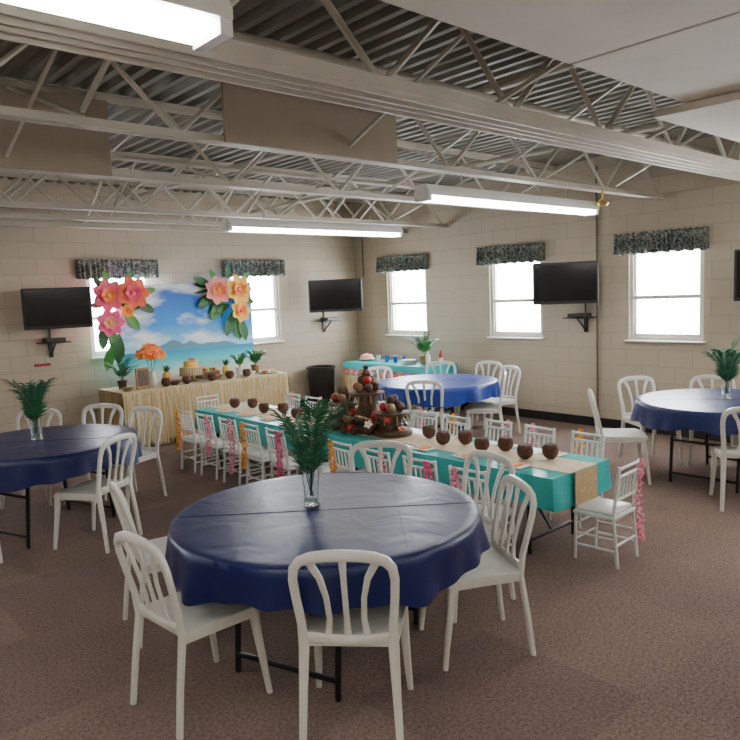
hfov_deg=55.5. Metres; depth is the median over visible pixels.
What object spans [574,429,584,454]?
lei
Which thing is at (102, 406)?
chair
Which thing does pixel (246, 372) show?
cup
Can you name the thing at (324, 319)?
shelf
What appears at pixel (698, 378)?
chair
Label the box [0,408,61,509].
chair
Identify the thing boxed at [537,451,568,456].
place setting
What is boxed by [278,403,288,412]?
cup
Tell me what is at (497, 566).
chair
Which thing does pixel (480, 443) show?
cup
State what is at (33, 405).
centerpiece
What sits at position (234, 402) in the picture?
cup
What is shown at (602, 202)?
sprinkler head
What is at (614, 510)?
chair
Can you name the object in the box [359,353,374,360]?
cake
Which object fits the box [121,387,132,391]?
bowl
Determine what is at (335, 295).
tv
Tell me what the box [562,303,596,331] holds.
shelf
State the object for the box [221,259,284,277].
window valance
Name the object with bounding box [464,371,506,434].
chair
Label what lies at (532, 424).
lei
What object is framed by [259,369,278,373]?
tray
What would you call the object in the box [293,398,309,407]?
baseboard
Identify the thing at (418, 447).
place setting
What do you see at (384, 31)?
ceiling
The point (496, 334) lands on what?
window
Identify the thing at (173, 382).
bowl
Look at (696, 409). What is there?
round dining table
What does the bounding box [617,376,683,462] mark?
chair
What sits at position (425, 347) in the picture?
potted palm
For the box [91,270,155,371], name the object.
flower garland
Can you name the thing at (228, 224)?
fluorescent light
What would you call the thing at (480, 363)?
chair
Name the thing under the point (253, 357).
potted palm
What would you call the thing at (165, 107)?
joist
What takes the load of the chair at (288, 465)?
on the floor
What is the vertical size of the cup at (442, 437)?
0.114 m
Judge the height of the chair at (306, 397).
0.692 m
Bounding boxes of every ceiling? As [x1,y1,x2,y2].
[0,0,713,203]
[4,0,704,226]
[380,0,739,141]
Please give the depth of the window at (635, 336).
8.67 m
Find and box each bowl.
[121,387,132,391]
[171,380,180,384]
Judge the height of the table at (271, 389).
0.767 m
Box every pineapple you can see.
[163,365,170,379]
[222,359,231,375]
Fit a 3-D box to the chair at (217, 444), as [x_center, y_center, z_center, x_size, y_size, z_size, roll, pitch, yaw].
[-1.634,0.792,7.592,0.315,0.692,0.345,4,9,44]
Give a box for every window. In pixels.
[86,278,149,358]
[229,276,284,344]
[385,270,428,336]
[486,262,544,339]
[624,250,705,343]
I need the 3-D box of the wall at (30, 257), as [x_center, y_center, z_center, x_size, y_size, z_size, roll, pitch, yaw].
[-4.704,-0.673,8.993,12.200,3.550,0.200,-8,8,-41]
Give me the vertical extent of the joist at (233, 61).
0.633 m
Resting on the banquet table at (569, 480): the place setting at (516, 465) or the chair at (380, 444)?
the place setting at (516, 465)
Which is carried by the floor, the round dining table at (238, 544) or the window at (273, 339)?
the round dining table at (238, 544)
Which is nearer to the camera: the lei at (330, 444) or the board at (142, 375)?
the lei at (330, 444)
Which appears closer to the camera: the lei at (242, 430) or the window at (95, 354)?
the lei at (242, 430)
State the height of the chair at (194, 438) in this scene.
0.692 m
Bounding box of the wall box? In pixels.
[34,363,50,366]
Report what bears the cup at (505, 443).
on the banquet table at (569, 480)
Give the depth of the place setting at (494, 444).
5.73 m
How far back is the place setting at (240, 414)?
7.75 m
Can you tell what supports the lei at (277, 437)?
attached to the chair at (288, 465)
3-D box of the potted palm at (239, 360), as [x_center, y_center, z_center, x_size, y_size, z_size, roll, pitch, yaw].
[-1.959,-0.097,10.545,0.343,0.314,0.401,-8,8,-41]
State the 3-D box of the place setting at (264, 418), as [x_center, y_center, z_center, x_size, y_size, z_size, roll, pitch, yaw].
[-1.085,0.515,7.443,0.130,0.010,0.200,-8,8,-41]
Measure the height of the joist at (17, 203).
0.630 m
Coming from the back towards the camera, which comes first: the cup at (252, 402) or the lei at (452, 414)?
the cup at (252, 402)
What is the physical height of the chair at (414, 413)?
0.692 m
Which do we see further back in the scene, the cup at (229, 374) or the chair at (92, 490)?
the cup at (229, 374)
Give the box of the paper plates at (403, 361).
[401,359,415,364]
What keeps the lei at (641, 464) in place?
attached to the chair at (614, 510)
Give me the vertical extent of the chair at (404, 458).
0.692 m
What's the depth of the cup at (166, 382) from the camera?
9.29 m
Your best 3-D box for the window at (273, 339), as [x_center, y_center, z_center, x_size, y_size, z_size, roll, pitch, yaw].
[-1.865,-1.057,11.409,0.990,1.274,0.180,-8,8,-41]
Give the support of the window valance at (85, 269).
attached to the wall at (30, 257)
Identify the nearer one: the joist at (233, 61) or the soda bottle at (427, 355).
the joist at (233, 61)
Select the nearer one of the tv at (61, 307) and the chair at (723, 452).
the chair at (723, 452)
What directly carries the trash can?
on the floor
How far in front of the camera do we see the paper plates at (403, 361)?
10.96 m
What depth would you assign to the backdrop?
10.27 m
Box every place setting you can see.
[214,409,232,411]
[235,413,253,416]
[258,417,276,420]
[409,445,436,450]
[450,452,466,458]
[490,443,517,447]
[497,461,530,468]
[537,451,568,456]
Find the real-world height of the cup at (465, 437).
0.114 m
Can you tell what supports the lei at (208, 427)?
attached to the chair at (217, 444)
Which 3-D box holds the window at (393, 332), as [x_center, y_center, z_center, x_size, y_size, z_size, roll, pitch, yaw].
[0.632,-1.209,11.866,0.180,1.274,0.990,-8,8,-41]
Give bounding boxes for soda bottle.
[426,352,429,364]
[438,350,442,360]
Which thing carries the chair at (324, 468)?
on the floor
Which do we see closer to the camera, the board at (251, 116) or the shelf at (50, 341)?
the board at (251, 116)
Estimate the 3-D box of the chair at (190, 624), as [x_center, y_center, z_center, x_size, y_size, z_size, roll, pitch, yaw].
[-0.833,1.130,3.302,0.471,0.878,0.530,4,8,43]
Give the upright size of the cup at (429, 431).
0.114 m
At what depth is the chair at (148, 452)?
6.83 m
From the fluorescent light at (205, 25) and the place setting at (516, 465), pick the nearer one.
the fluorescent light at (205, 25)
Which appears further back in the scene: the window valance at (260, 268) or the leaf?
the window valance at (260, 268)
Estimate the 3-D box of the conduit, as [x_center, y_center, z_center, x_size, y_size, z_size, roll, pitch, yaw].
[2.973,-0.994,9.206,0.024,3.280,0.024,-8,8,-41]
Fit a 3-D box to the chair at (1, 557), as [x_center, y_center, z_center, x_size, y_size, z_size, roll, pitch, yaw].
[-2.884,1.044,4.883,0.471,0.878,0.530,-5,7,-21]
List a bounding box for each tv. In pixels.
[20,287,92,329]
[308,278,362,312]
[532,260,598,304]
[734,249,739,300]
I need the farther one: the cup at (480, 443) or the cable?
the cable
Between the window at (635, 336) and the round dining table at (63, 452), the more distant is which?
the window at (635, 336)
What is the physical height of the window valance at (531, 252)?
0.279 m
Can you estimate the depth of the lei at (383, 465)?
5.30 m
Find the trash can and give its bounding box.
[306,365,334,408]
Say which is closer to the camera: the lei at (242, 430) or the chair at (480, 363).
the lei at (242, 430)
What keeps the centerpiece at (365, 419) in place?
on the banquet table at (569, 480)
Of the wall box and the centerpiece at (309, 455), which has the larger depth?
the wall box
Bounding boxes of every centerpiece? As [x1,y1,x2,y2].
[0,376,60,439]
[261,397,354,505]
[326,365,418,437]
[700,337,739,398]
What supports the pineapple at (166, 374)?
on the table at (271, 389)
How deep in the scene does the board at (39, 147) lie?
5.15 m
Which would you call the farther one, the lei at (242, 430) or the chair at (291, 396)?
the chair at (291, 396)
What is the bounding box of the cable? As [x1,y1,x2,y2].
[362,240,363,275]
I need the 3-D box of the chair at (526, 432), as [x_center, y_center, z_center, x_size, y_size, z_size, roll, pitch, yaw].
[1.355,0.844,5.989,0.345,0.692,0.315,-7,8,-40]
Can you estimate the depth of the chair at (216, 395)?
8.88 m
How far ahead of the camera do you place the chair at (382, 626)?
2.89 m
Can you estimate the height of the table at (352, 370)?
0.761 m
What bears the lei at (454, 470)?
attached to the chair at (479, 503)
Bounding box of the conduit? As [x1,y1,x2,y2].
[595,166,598,412]
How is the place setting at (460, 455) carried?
on the banquet table at (569, 480)
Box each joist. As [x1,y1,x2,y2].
[0,0,739,180]
[0,43,665,199]
[0,76,557,213]
[0,151,447,227]
[0,167,408,232]
[0,170,375,236]
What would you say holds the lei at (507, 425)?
attached to the chair at (487, 426)
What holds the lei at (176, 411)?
attached to the chair at (194, 438)
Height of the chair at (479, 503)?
0.692 m
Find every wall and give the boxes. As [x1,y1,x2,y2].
[0,177,358,432]
[352,136,739,419]
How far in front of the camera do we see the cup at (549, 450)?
5.16 m
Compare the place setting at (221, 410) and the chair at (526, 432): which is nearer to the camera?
the chair at (526, 432)
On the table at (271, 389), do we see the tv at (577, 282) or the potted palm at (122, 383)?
the potted palm at (122, 383)
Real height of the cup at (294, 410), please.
0.114 m
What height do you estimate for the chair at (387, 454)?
0.692 m
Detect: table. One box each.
[0,424,142,548]
[98,370,291,446]
[165,472,489,701]
[195,402,611,553]
[342,358,458,416]
[377,374,500,433]
[630,388,739,492]
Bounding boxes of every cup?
[161,378,170,386]
[182,375,190,383]
[208,373,216,380]
[225,371,233,378]
[229,398,239,407]
[242,369,250,376]
[247,398,257,407]
[258,403,268,412]
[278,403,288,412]
[291,408,302,418]
[422,425,435,438]
[436,430,449,444]
[458,430,472,444]
[474,436,489,449]
[498,436,512,451]
[517,443,532,459]
[542,443,558,458]
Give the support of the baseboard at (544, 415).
attached to the wall at (558, 371)
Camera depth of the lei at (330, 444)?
5.80 m
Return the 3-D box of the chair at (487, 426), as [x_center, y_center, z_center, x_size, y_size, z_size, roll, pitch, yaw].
[1.063,0.817,6.341,0.345,0.692,0.315,-7,8,-38]
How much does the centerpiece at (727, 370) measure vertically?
0.594 m
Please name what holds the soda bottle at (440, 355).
on the table at (352, 370)
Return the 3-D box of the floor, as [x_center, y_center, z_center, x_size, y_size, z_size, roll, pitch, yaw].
[-0.298,1.500,4.221,12.500,0.100,13.500,-8,8,-41]
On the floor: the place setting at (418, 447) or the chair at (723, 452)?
the chair at (723, 452)
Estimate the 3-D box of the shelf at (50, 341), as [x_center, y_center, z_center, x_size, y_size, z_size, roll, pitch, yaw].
[-4.141,-0.410,9.188,0.360,0.500,0.289,-8,8,-41]
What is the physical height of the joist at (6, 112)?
0.630 m
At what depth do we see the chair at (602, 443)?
5.70 m
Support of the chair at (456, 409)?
on the floor
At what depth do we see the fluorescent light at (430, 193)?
6.31 m
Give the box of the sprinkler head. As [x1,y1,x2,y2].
[595,189,608,205]
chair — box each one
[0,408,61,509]
[0,545,2,563]
[53,433,142,552]
[61,403,124,500]
[95,406,166,509]
[109,482,167,648]
[113,531,272,739]
[177,410,219,472]
[195,394,231,454]
[195,413,241,479]
[218,417,265,485]
[242,422,288,483]
[265,427,298,478]
[267,392,300,448]
[287,396,321,451]
[288,549,412,739]
[289,391,293,407]
[297,432,348,472]
[328,439,365,471]
[348,440,412,475]
[364,448,390,472]
[368,366,408,426]
[394,409,437,473]
[402,455,438,481]
[405,380,450,433]
[418,474,536,670]
[425,361,460,425]
[445,414,469,434]
[448,465,515,556]
[453,450,515,622]
[456,361,501,428]
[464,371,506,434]
[470,365,520,437]
[485,418,512,441]
[503,424,555,504]
[548,430,604,528]
[573,459,639,569]
[588,389,651,484]
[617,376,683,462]
[688,375,737,466]
[709,407,739,511]
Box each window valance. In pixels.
[75,259,158,279]
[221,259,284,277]
[376,253,427,272]
[476,241,544,265]
[614,225,709,255]
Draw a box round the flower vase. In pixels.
[134,343,165,385]
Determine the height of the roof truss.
0.210 m
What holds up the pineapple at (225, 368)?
on the table at (271, 389)
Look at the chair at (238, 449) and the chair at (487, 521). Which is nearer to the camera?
the chair at (487, 521)
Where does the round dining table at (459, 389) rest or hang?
on the floor
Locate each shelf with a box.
[36,329,71,356]
[316,312,341,331]
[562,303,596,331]
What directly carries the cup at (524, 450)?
on the banquet table at (569, 480)
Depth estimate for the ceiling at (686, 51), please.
3.16 m
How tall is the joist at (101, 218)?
0.630 m
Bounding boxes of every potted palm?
[102,356,140,388]
[229,353,246,373]
[243,350,267,372]
[405,331,439,363]
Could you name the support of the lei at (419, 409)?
attached to the chair at (414, 413)
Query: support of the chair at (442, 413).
on the floor
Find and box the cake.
[179,357,203,381]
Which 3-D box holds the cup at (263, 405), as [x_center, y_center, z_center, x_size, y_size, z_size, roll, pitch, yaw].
[-1.182,0.425,7.834,0.123,0.114,0.121,-8,8,-41]
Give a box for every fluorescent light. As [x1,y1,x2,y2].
[0,0,232,52]
[221,210,402,237]
[414,175,598,215]
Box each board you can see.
[0,85,111,175]
[135,367,149,389]
[220,82,397,163]
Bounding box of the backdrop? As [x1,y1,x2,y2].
[115,282,254,385]
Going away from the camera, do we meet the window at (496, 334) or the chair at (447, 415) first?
the chair at (447, 415)
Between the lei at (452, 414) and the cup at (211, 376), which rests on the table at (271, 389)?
the cup at (211, 376)
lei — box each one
[174,409,182,449]
[204,414,211,457]
[226,418,235,474]
[239,422,247,468]
[273,431,282,477]
[327,440,337,471]
[377,452,386,472]
[418,408,423,428]
[422,461,433,480]
[449,413,456,434]
[449,466,461,489]
[503,420,509,435]
[528,423,536,447]
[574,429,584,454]
[634,458,645,540]
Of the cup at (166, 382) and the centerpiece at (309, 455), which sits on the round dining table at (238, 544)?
the centerpiece at (309, 455)
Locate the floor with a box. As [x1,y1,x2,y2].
[0,405,739,739]
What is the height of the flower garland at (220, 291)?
1.186 m
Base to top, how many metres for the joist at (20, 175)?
0.630 m
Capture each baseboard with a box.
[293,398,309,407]
[453,402,734,442]
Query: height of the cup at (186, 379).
0.114 m
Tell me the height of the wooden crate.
0.145 m
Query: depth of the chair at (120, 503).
3.98 m
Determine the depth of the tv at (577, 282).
9.08 m
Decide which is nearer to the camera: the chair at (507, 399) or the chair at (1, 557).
the chair at (1, 557)
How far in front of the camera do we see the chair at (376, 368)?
9.81 m
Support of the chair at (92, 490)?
on the floor
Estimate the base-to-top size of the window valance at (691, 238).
0.279 m
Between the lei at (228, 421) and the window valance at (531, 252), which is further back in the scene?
the window valance at (531, 252)
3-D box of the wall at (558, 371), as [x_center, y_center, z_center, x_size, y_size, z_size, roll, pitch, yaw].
[4.163,-0.934,8.058,0.200,3.550,13.000,-8,8,-41]
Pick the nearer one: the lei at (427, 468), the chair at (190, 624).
the chair at (190, 624)
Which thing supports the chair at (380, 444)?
on the floor
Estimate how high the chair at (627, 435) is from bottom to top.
0.878 m
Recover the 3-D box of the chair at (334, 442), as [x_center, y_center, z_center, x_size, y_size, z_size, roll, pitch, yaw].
[-0.109,0.914,5.889,0.345,0.692,0.315,-7,8,-38]
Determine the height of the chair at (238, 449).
0.692 m
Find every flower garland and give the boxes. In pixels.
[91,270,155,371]
[193,264,253,339]
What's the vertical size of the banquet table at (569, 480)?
0.607 m
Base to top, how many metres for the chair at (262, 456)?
0.692 m
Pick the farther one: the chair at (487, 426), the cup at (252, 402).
the cup at (252, 402)
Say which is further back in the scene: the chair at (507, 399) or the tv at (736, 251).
the chair at (507, 399)
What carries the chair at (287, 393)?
on the floor
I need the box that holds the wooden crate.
[195,367,219,378]
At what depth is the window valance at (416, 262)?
11.72 m
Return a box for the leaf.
[193,284,223,317]

